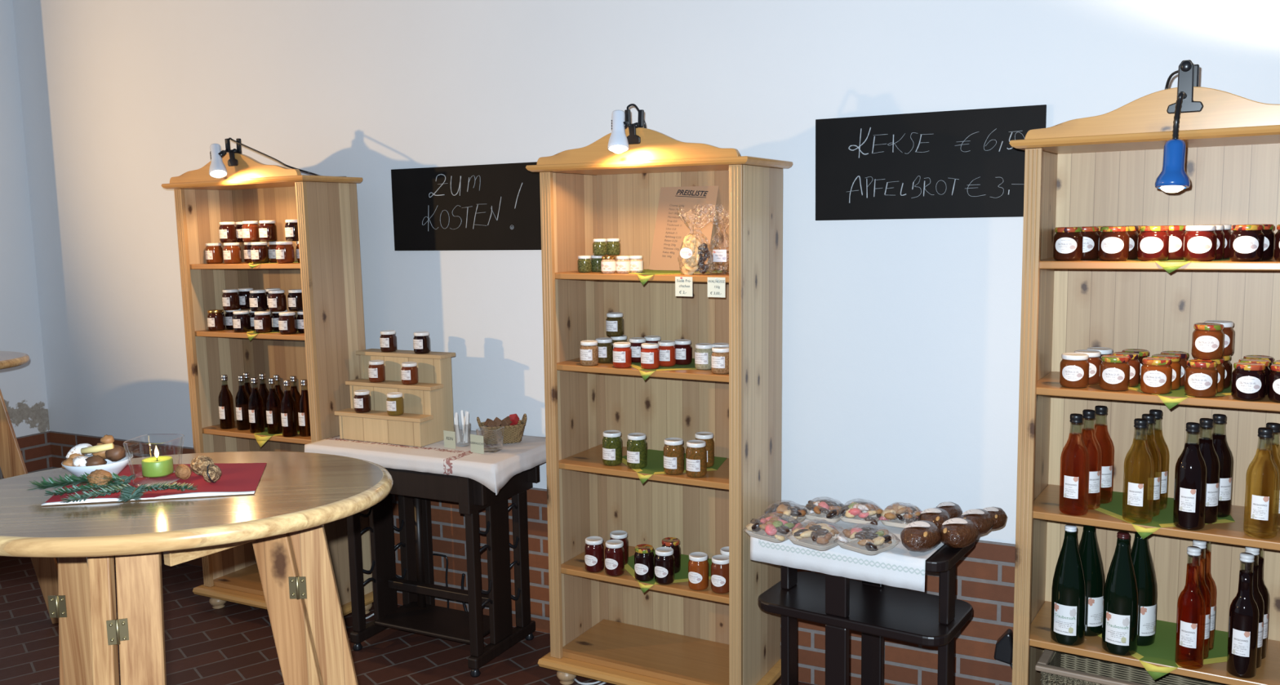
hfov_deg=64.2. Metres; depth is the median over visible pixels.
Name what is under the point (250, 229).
jam jar
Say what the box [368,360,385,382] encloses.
jam jar
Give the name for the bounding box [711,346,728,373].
jam jar
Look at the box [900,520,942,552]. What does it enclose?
bread
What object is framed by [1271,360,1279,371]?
jam jar
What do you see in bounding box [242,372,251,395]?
bottle
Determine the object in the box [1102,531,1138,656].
bottle
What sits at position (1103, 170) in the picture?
bookcase
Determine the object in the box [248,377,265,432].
bottle
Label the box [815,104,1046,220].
chalkboard
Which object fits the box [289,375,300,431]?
bottle
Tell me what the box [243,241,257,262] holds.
jam jar
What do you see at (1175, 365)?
jam jar
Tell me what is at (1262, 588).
bottle
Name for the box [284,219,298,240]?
jam jar
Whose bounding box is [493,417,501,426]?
bread cube
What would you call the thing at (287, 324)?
jam jar
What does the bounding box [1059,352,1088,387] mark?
jam jar
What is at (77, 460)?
biscuit
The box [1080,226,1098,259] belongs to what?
jam jar
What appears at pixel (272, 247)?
jam jar
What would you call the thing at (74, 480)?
sprig
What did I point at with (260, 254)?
jam jar
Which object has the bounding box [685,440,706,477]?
jam jar
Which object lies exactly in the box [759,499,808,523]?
pack
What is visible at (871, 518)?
paper tray
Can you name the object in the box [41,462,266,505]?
paper napkin
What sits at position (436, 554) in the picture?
cable
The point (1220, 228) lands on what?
jam jar
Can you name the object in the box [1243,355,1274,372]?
jam jar
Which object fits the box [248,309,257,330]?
jam jar
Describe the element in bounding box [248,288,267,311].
jam jar
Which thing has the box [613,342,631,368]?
jam jar
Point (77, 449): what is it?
biscuit
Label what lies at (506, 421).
bread cube
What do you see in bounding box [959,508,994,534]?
bread
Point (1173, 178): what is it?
lamp
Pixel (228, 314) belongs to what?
jam jar
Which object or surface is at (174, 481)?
glass
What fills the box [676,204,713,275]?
bag
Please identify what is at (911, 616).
shelf
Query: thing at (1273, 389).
jam jar
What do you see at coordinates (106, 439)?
biscuit
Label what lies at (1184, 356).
jam jar
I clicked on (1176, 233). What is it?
jam jar
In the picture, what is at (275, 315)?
jam jar
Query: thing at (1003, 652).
plug
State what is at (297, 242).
jam jar
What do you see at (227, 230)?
jam jar
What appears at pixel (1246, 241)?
jam jar
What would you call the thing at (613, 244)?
jam jar
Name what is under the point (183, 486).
sprig
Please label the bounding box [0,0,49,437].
wall
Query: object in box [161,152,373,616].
bookcase
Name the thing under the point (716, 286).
price card
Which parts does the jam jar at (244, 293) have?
lid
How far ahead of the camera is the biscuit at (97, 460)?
2.07 m
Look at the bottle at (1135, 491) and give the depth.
2.74 m
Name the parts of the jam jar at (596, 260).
lid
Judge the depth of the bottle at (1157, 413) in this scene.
2.86 m
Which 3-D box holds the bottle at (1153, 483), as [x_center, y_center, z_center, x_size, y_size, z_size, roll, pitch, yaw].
[1.403,0.338,2.825,0.075,0.280,0.075,3,8,32]
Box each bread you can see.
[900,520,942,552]
[917,507,950,529]
[935,502,961,518]
[939,517,979,548]
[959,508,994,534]
[982,506,1006,529]
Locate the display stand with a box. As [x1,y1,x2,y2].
[334,348,455,447]
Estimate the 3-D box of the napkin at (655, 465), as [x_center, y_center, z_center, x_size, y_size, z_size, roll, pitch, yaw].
[0.093,0.445,3.612,0.400,0.037,0.339,3,8,28]
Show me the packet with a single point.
(514, 418)
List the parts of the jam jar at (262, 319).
lid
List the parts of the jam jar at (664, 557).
lid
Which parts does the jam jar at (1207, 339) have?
lid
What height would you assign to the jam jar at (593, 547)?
0.116 m
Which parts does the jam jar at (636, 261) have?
lid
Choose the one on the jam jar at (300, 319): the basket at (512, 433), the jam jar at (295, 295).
the jam jar at (295, 295)
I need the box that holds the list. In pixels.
[648,185,718,271]
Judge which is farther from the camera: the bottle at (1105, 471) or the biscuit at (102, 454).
the bottle at (1105, 471)
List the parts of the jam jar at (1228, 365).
lid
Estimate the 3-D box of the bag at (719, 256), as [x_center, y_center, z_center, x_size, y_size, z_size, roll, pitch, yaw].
[0.269,-0.342,3.366,0.105,0.230,0.072,3,8,34]
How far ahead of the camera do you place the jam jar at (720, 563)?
3.40 m
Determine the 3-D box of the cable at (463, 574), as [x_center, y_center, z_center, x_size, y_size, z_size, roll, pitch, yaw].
[-0.706,1.082,4.287,0.105,0.219,0.012,2,7,27]
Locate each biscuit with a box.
[62,457,73,468]
[66,443,92,458]
[67,453,84,458]
[72,455,88,466]
[80,443,114,453]
[84,454,105,466]
[92,443,106,458]
[100,434,115,444]
[105,444,125,461]
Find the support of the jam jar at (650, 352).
on the napkin at (645, 375)
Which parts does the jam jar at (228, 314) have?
glass, lid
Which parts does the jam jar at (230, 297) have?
lid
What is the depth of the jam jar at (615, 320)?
3.66 m
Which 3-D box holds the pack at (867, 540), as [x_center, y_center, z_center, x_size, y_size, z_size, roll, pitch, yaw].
[0.652,0.555,2.934,0.140,0.064,0.142,-7,9,-41]
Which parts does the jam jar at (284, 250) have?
lid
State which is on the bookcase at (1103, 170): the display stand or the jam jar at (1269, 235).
the jam jar at (1269, 235)
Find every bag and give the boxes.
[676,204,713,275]
[706,205,728,273]
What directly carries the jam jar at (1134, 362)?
on the napkin at (1170, 403)
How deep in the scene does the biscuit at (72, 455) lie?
2.12 m
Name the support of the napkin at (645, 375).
on the bookcase at (604, 628)
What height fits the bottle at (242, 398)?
0.234 m
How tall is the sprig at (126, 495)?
0.021 m
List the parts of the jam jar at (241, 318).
lid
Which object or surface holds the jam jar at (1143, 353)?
on the napkin at (1170, 403)
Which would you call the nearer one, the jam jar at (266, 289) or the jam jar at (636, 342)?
the jam jar at (636, 342)
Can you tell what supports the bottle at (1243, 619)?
on the bookcase at (1103, 170)
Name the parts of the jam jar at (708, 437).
lid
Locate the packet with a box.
[509,413,519,425]
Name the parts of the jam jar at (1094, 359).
lid, glass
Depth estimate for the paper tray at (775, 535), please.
3.05 m
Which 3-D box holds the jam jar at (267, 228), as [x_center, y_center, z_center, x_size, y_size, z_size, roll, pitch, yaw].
[-1.552,-0.465,4.257,0.070,0.088,0.071,2,7,28]
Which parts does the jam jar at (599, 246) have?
lid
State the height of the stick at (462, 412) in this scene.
0.122 m
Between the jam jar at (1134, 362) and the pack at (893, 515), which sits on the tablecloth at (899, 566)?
the pack at (893, 515)
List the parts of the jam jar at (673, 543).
lid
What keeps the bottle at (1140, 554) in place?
on the napkin at (1162, 651)
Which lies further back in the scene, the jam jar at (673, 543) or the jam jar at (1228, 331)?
the jam jar at (673, 543)
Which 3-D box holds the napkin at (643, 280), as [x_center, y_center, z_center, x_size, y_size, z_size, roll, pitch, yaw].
[0.095,-0.225,3.527,0.400,0.037,0.339,3,8,28]
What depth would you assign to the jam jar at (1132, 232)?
2.77 m
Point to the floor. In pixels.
(234, 643)
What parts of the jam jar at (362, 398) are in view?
lid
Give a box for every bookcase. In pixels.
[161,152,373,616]
[525,127,792,684]
[1008,86,1279,684]
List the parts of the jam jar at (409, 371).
lid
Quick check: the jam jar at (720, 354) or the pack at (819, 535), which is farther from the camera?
the jam jar at (720, 354)
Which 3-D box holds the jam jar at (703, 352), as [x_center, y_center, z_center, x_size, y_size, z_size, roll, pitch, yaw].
[0.216,0.047,3.440,0.065,0.084,0.066,3,8,28]
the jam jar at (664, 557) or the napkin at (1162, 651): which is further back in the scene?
the jam jar at (664, 557)
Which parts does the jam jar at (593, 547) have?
lid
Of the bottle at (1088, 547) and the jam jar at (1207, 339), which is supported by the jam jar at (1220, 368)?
the jam jar at (1207, 339)
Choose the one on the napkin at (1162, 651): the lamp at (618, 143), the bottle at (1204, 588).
the bottle at (1204, 588)
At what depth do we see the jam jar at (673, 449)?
3.44 m
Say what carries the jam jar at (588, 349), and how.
on the bookcase at (604, 628)
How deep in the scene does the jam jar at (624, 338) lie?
3.69 m
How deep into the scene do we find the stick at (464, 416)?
3.90 m
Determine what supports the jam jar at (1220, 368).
on the napkin at (1170, 403)
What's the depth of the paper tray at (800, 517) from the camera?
3.16 m
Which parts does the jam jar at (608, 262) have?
lid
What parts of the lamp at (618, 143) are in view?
lamp shade, bulb, clamp handle, cord, clamp handle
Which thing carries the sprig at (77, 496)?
on the paper napkin at (236, 478)
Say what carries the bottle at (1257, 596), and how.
on the bookcase at (1103, 170)
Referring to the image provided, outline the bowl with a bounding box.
[61,452,133,478]
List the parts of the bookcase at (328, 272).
panel, board, shelf, shelf, shelf, cornice, panel, panel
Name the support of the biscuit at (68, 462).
in the bowl
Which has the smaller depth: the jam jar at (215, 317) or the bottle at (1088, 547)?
the bottle at (1088, 547)
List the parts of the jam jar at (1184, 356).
lid, glass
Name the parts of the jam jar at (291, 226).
lid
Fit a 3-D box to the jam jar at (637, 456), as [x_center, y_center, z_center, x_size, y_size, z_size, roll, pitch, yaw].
[-0.011,0.377,3.554,0.070,0.116,0.071,4,8,31]
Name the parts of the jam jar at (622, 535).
lid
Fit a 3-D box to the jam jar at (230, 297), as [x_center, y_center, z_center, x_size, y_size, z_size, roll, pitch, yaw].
[-1.765,-0.185,4.406,0.070,0.088,0.071,2,7,29]
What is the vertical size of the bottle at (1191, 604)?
0.324 m
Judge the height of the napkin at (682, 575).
0.035 m
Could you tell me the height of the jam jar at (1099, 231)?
0.091 m
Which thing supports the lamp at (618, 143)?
attached to the bookcase at (604, 628)
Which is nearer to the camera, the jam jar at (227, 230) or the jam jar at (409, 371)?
the jam jar at (409, 371)
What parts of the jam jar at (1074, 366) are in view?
lid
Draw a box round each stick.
[455,412,458,443]
[461,409,465,441]
[462,416,465,443]
[465,413,466,443]
[466,411,468,442]
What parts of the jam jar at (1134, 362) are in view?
lid, glass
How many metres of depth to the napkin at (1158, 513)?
2.88 m
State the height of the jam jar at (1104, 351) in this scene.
0.091 m
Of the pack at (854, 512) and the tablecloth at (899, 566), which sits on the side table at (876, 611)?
the tablecloth at (899, 566)
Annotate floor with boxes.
[0,555,814,684]
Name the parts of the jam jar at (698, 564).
lid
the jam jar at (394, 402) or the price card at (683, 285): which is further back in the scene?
the jam jar at (394, 402)
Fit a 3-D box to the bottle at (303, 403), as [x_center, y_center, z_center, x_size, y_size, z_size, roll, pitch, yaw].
[-1.390,0.270,4.241,0.060,0.234,0.061,2,7,28]
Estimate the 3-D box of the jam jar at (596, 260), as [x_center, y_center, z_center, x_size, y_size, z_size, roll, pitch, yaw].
[-0.150,-0.280,3.610,0.051,0.058,0.051,3,8,27]
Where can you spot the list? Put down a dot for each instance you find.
(670, 230)
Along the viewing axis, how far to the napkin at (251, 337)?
4.25 m
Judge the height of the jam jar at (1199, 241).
0.091 m
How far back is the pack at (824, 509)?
3.17 m
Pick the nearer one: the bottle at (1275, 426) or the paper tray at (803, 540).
the bottle at (1275, 426)
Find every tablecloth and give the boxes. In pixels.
[304,428,546,495]
[750,504,944,591]
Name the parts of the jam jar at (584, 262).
lid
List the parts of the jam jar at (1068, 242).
lid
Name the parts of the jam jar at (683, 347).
lid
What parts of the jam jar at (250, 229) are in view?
lid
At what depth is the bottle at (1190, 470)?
2.68 m
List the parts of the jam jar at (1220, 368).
lid, glass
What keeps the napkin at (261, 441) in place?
on the bookcase at (328, 272)
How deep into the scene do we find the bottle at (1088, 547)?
2.93 m
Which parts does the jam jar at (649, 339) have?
glass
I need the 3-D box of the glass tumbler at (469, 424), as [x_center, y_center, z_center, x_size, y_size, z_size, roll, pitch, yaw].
[-0.683,0.353,3.926,0.066,0.085,0.066,2,7,27]
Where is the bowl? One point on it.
(116, 467)
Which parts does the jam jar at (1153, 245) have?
lid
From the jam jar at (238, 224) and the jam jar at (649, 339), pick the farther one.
the jam jar at (238, 224)
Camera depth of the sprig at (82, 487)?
1.98 m
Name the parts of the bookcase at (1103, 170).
panel, cornice, shelf, shelf, shelf, shelf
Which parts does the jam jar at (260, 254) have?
lid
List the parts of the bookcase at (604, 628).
panel, shelf, shelf, shelf, shelf, board, cornice, panel, panel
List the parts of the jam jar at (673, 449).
lid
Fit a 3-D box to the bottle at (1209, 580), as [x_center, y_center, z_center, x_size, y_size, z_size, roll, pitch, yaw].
[1.565,0.691,2.838,0.068,0.324,0.067,3,8,32]
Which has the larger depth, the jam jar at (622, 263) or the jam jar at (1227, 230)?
the jam jar at (622, 263)
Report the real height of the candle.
0.059 m
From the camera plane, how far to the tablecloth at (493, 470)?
3.80 m
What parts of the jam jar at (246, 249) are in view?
glass, lid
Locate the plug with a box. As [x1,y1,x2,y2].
[993,628,1013,669]
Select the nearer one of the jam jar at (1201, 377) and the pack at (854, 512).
the jam jar at (1201, 377)
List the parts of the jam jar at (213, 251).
lid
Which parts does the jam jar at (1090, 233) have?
lid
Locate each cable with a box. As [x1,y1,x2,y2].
[432,553,448,608]
[461,573,467,611]
[573,678,601,684]
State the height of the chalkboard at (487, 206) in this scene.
0.340 m
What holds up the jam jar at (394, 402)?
on the display stand
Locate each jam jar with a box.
[204,242,222,263]
[207,309,225,330]
[218,222,237,242]
[222,242,241,263]
[222,288,239,310]
[225,308,240,328]
[232,310,251,332]
[235,221,244,242]
[238,288,253,308]
[241,220,260,242]
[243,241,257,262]
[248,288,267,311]
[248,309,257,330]
[250,241,269,263]
[253,311,272,333]
[258,220,277,241]
[264,288,280,309]
[267,289,286,311]
[268,241,277,262]
[271,309,288,331]
[275,241,294,263]
[278,311,297,333]
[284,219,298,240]
[287,288,302,311]
[296,240,299,262]
[296,311,304,333]
[353,389,371,413]
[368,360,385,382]
[379,329,396,351]
[386,391,404,415]
[400,361,418,384]
[413,331,430,353]
[577,255,591,272]
[579,340,598,365]
[584,536,604,572]
[591,254,604,271]
[592,238,607,255]
[595,337,613,362]
[600,255,615,273]
[602,430,622,466]
[604,539,624,576]
[605,311,623,337]
[606,238,620,255]
[609,530,628,564]
[610,334,627,348]
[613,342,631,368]
[615,255,631,273]
[626,432,647,468]
[628,337,645,362]
[629,255,643,272]
[634,543,654,582]
[640,342,659,368]
[644,335,661,342]
[654,546,674,584]
[657,340,675,366]
[661,537,680,573]
[663,437,684,475]
[674,338,692,364]
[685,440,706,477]
[688,551,708,590]
[694,342,712,369]
[694,431,714,467]
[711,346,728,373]
[711,554,728,593]
[712,342,728,346]
[720,546,728,555]
[1053,226,1083,260]
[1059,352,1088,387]
[1074,349,1101,384]
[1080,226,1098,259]
[1086,346,1112,361]
[1097,226,1106,258]
[1097,226,1128,261]
[1098,355,1129,391]
[1111,351,1140,386]
[1121,348,1149,383]
[1125,225,1147,258]
[1127,226,1138,259]
[1137,226,1169,261]
[1140,356,1172,394]
[1151,354,1181,390]
[1159,225,1186,259]
[1160,351,1188,386]
[1182,225,1217,261]
[1184,359,1217,397]
[1191,322,1224,359]
[1194,357,1225,392]
[1203,224,1231,258]
[1204,224,1225,259]
[1204,320,1234,355]
[1222,355,1231,388]
[1228,224,1264,261]
[1231,361,1266,400]
[1238,358,1270,395]
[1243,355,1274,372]
[1261,223,1275,260]
[1267,364,1279,402]
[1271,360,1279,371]
[1274,224,1279,261]
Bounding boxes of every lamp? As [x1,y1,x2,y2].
[208,137,346,177]
[607,103,646,153]
[1154,59,1203,192]
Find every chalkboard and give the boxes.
[391,161,541,250]
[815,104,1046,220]
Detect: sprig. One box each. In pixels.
[26,472,124,490]
[43,482,127,495]
[62,484,134,502]
[114,473,136,486]
[116,484,148,502]
[142,481,198,491]
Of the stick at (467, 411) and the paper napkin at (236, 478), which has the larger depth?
the stick at (467, 411)
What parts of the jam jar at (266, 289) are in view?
lid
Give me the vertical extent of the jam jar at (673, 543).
0.116 m
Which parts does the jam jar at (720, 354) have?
lid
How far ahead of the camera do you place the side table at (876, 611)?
3.04 m
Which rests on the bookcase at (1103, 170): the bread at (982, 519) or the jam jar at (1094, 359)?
the jam jar at (1094, 359)
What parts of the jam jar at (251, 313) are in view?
glass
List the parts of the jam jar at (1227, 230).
lid, glass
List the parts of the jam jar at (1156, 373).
lid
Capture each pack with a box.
[744,511,804,542]
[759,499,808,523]
[786,519,847,550]
[804,496,844,522]
[834,523,899,555]
[838,498,882,525]
[879,502,922,528]
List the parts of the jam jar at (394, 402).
lid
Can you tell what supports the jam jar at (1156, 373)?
on the napkin at (1170, 403)
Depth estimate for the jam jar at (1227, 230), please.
2.72 m
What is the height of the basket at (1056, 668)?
0.261 m
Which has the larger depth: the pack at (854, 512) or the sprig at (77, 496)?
the pack at (854, 512)
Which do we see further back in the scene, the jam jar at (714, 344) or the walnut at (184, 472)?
the jam jar at (714, 344)
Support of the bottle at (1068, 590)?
on the bookcase at (1103, 170)
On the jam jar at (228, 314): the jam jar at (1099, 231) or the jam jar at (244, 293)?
the jam jar at (244, 293)
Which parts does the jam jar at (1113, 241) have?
lid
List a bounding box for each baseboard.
[0,431,53,556]
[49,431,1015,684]
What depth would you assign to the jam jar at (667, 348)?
3.50 m
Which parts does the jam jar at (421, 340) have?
lid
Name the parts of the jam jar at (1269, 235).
lid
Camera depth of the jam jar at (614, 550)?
3.58 m
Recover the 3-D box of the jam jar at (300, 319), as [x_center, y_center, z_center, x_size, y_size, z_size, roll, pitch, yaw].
[-1.386,-0.086,4.234,0.070,0.088,0.071,2,7,30]
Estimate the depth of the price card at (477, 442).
3.78 m
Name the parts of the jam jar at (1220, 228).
lid, glass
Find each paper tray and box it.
[745,528,792,542]
[787,514,806,523]
[788,533,847,550]
[804,509,844,522]
[835,537,898,555]
[838,510,879,524]
[880,513,917,528]
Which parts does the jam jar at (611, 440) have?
lid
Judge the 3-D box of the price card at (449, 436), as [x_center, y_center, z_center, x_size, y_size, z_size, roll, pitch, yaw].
[-0.723,0.369,3.874,0.060,0.066,0.002,3,8,34]
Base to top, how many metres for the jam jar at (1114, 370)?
0.091 m
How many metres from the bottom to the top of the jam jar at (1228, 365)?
0.091 m
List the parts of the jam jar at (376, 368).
lid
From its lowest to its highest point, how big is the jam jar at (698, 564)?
0.116 m
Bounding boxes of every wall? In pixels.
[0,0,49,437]
[12,0,1279,544]
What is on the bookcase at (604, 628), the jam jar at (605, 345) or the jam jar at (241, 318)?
the jam jar at (605, 345)
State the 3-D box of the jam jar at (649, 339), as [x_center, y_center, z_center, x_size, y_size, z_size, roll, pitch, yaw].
[0.045,0.020,3.678,0.065,0.084,0.066,3,8,26]
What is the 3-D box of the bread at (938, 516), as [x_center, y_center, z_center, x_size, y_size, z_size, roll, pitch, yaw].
[0.892,0.539,3.099,0.092,0.074,0.148,3,8,32]
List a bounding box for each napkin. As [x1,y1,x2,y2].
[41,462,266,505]
[246,329,297,341]
[248,261,298,267]
[253,427,299,447]
[615,269,722,284]
[622,448,726,484]
[624,549,711,593]
[631,358,696,380]
[1075,489,1235,538]
[1098,619,1228,679]
[1126,257,1230,273]
[1128,381,1231,409]
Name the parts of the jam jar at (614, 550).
lid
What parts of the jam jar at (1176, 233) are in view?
lid, glass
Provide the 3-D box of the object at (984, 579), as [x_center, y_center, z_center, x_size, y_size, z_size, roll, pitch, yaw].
[0.610,0.934,3.664,8.532,0.607,0.006,2,7,27]
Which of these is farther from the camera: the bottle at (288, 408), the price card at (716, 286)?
the bottle at (288, 408)
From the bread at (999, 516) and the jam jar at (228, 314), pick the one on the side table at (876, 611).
the bread at (999, 516)
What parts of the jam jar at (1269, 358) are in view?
lid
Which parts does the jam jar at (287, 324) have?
lid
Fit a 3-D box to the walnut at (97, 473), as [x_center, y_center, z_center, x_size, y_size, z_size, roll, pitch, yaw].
[-1.070,0.271,2.021,0.044,0.041,0.042,-5,8,-30]
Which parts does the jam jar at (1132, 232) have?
lid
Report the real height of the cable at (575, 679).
0.008 m
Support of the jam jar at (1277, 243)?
on the bookcase at (1103, 170)
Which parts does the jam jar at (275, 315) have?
glass, lid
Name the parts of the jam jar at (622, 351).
lid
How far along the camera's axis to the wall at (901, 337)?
3.88 m
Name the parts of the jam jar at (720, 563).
lid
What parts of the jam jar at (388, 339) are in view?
lid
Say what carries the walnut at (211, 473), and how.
on the paper napkin at (236, 478)
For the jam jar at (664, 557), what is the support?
on the napkin at (682, 575)
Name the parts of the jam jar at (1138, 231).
lid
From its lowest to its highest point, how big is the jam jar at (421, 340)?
0.084 m
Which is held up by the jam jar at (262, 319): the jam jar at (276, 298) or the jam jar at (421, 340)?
the jam jar at (276, 298)
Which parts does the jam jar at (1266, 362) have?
lid, glass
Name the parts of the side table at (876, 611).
leg, leg, leg, leg, leg, leg, leg, leg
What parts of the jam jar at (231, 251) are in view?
lid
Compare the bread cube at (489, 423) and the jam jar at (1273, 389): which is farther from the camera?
the bread cube at (489, 423)
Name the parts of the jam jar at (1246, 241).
lid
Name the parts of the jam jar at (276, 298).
lid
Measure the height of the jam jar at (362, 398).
0.084 m
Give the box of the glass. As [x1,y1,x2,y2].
[123,434,184,486]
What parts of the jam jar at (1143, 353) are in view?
lid, glass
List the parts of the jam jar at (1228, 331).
lid, glass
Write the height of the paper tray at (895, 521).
0.014 m
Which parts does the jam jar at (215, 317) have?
lid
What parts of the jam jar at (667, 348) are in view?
lid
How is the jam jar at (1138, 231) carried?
on the napkin at (1169, 268)
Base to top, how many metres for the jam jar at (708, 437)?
0.116 m
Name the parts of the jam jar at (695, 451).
lid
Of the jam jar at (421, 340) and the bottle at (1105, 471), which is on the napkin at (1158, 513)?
the bottle at (1105, 471)
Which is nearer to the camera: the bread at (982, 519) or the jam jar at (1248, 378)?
the jam jar at (1248, 378)
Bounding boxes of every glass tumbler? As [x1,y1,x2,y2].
[453,422,471,446]
[475,426,504,452]
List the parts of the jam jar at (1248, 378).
lid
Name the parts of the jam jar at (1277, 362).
lid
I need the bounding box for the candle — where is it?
[141,445,173,477]
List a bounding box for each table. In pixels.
[0,351,58,623]
[0,451,392,684]
[346,464,539,677]
[757,542,974,684]
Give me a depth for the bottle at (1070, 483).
2.82 m
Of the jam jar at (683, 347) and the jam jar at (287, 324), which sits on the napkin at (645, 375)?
the jam jar at (683, 347)
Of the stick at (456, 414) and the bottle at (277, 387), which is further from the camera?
the bottle at (277, 387)
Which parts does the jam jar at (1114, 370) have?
lid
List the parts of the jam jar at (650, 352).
lid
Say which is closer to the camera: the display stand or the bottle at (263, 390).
the display stand
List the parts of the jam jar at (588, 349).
lid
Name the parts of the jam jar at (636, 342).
lid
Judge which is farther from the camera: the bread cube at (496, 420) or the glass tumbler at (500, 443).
the bread cube at (496, 420)
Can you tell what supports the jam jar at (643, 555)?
on the napkin at (682, 575)
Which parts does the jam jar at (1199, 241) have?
lid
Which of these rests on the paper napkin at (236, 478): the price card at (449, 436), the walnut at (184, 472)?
the walnut at (184, 472)
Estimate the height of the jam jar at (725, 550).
0.116 m
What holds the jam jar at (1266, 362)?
on the napkin at (1170, 403)
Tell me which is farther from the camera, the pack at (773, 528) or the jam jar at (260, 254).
the jam jar at (260, 254)
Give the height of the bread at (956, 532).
0.082 m
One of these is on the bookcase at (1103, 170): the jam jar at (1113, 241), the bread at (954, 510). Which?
the jam jar at (1113, 241)
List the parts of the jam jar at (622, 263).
lid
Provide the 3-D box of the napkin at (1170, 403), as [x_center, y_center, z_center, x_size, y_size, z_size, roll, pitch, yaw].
[1.479,0.140,2.803,0.400,0.035,0.341,3,8,32]
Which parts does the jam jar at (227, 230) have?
lid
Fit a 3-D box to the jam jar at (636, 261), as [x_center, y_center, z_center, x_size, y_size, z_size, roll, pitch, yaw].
[-0.014,-0.270,3.513,0.051,0.058,0.051,3,8,28]
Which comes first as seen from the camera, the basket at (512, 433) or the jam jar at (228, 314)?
the basket at (512, 433)
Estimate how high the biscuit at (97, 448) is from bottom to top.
0.021 m
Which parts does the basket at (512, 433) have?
handle, handle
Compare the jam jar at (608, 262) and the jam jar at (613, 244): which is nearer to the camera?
the jam jar at (608, 262)
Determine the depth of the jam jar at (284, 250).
4.14 m
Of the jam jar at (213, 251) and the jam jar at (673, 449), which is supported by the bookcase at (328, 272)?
the jam jar at (213, 251)
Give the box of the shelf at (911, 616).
[757,571,973,646]
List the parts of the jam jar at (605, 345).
lid, glass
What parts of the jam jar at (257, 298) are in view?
lid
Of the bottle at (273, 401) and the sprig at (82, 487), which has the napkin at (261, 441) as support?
the bottle at (273, 401)
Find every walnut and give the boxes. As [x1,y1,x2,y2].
[86,469,112,488]
[174,464,191,479]
[190,455,213,475]
[202,464,221,483]
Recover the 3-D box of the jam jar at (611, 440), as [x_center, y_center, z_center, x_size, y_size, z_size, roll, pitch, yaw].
[-0.098,0.372,3.603,0.070,0.116,0.071,3,8,27]
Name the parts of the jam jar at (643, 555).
lid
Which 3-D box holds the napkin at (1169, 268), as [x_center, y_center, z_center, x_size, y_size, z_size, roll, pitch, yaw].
[1.461,-0.211,2.769,0.400,0.031,0.341,3,8,32]
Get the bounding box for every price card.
[443,430,455,448]
[470,434,484,453]
[675,276,693,296]
[707,276,725,297]
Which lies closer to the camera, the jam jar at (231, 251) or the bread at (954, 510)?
the bread at (954, 510)
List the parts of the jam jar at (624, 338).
lid, glass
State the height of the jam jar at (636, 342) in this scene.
0.084 m
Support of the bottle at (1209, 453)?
on the napkin at (1158, 513)
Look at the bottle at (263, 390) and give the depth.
4.44 m
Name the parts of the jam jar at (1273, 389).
lid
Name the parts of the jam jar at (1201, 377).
lid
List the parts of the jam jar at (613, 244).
lid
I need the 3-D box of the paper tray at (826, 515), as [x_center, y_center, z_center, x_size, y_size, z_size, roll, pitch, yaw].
[0.579,0.540,3.191,0.120,0.014,0.105,4,8,35]
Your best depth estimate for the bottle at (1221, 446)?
2.78 m
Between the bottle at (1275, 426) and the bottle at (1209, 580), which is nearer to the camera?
the bottle at (1275, 426)
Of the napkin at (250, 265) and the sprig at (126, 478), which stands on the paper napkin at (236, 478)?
the sprig at (126, 478)
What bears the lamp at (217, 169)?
on the bookcase at (328, 272)
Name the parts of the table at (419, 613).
leg, leg, leg, pitman rod, post, leg, rail, leg, leg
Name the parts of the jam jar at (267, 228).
lid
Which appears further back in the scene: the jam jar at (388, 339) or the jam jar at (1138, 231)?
the jam jar at (388, 339)
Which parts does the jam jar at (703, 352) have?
lid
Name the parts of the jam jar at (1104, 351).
lid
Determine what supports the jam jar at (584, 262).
on the bookcase at (604, 628)
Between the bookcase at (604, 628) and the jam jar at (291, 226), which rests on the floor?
the bookcase at (604, 628)
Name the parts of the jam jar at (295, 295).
lid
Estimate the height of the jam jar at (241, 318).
0.088 m
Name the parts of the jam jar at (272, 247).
lid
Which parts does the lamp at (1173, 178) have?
cord, lamp shade, bulb, knob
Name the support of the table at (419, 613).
on the floor
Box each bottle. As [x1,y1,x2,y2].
[217,374,235,429]
[235,375,249,430]
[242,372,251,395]
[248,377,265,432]
[257,373,269,427]
[266,377,282,434]
[273,374,284,401]
[280,379,297,436]
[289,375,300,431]
[297,378,311,436]
[1050,524,1086,645]
[1063,413,1082,498]
[1078,524,1104,636]
[1082,408,1100,493]
[1094,405,1112,487]
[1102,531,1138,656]
[1127,417,1147,506]
[1130,531,1156,646]
[1141,413,1160,499]
[1148,408,1167,493]
[1173,422,1207,530]
[1174,546,1205,669]
[1191,539,1211,659]
[1197,417,1220,524]
[1200,541,1216,650]
[1210,413,1233,517]
[1226,552,1258,678]
[1244,546,1264,668]
[1250,426,1273,520]
[1253,547,1269,659]
[1265,422,1279,513]
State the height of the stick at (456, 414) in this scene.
0.122 m
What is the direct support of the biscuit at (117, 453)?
in the bowl
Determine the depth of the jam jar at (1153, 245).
2.67 m
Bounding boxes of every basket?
[476,413,526,444]
[1035,648,1228,684]
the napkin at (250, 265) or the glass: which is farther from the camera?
the napkin at (250, 265)
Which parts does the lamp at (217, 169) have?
lamp shade, bulb, clamp handle, clamp handle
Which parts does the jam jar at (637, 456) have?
lid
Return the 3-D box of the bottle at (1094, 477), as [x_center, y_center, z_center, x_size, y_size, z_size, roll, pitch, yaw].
[1.274,0.331,2.905,0.075,0.280,0.075,3,8,32]
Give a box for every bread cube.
[484,417,497,426]
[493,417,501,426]
[500,416,511,426]
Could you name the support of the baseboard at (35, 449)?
attached to the wall at (23, 388)
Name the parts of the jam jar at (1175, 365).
lid, glass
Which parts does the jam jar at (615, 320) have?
lid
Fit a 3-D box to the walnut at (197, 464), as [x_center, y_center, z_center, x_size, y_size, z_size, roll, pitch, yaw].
[-0.911,0.256,2.125,0.050,0.043,0.039,-1,7,-2]

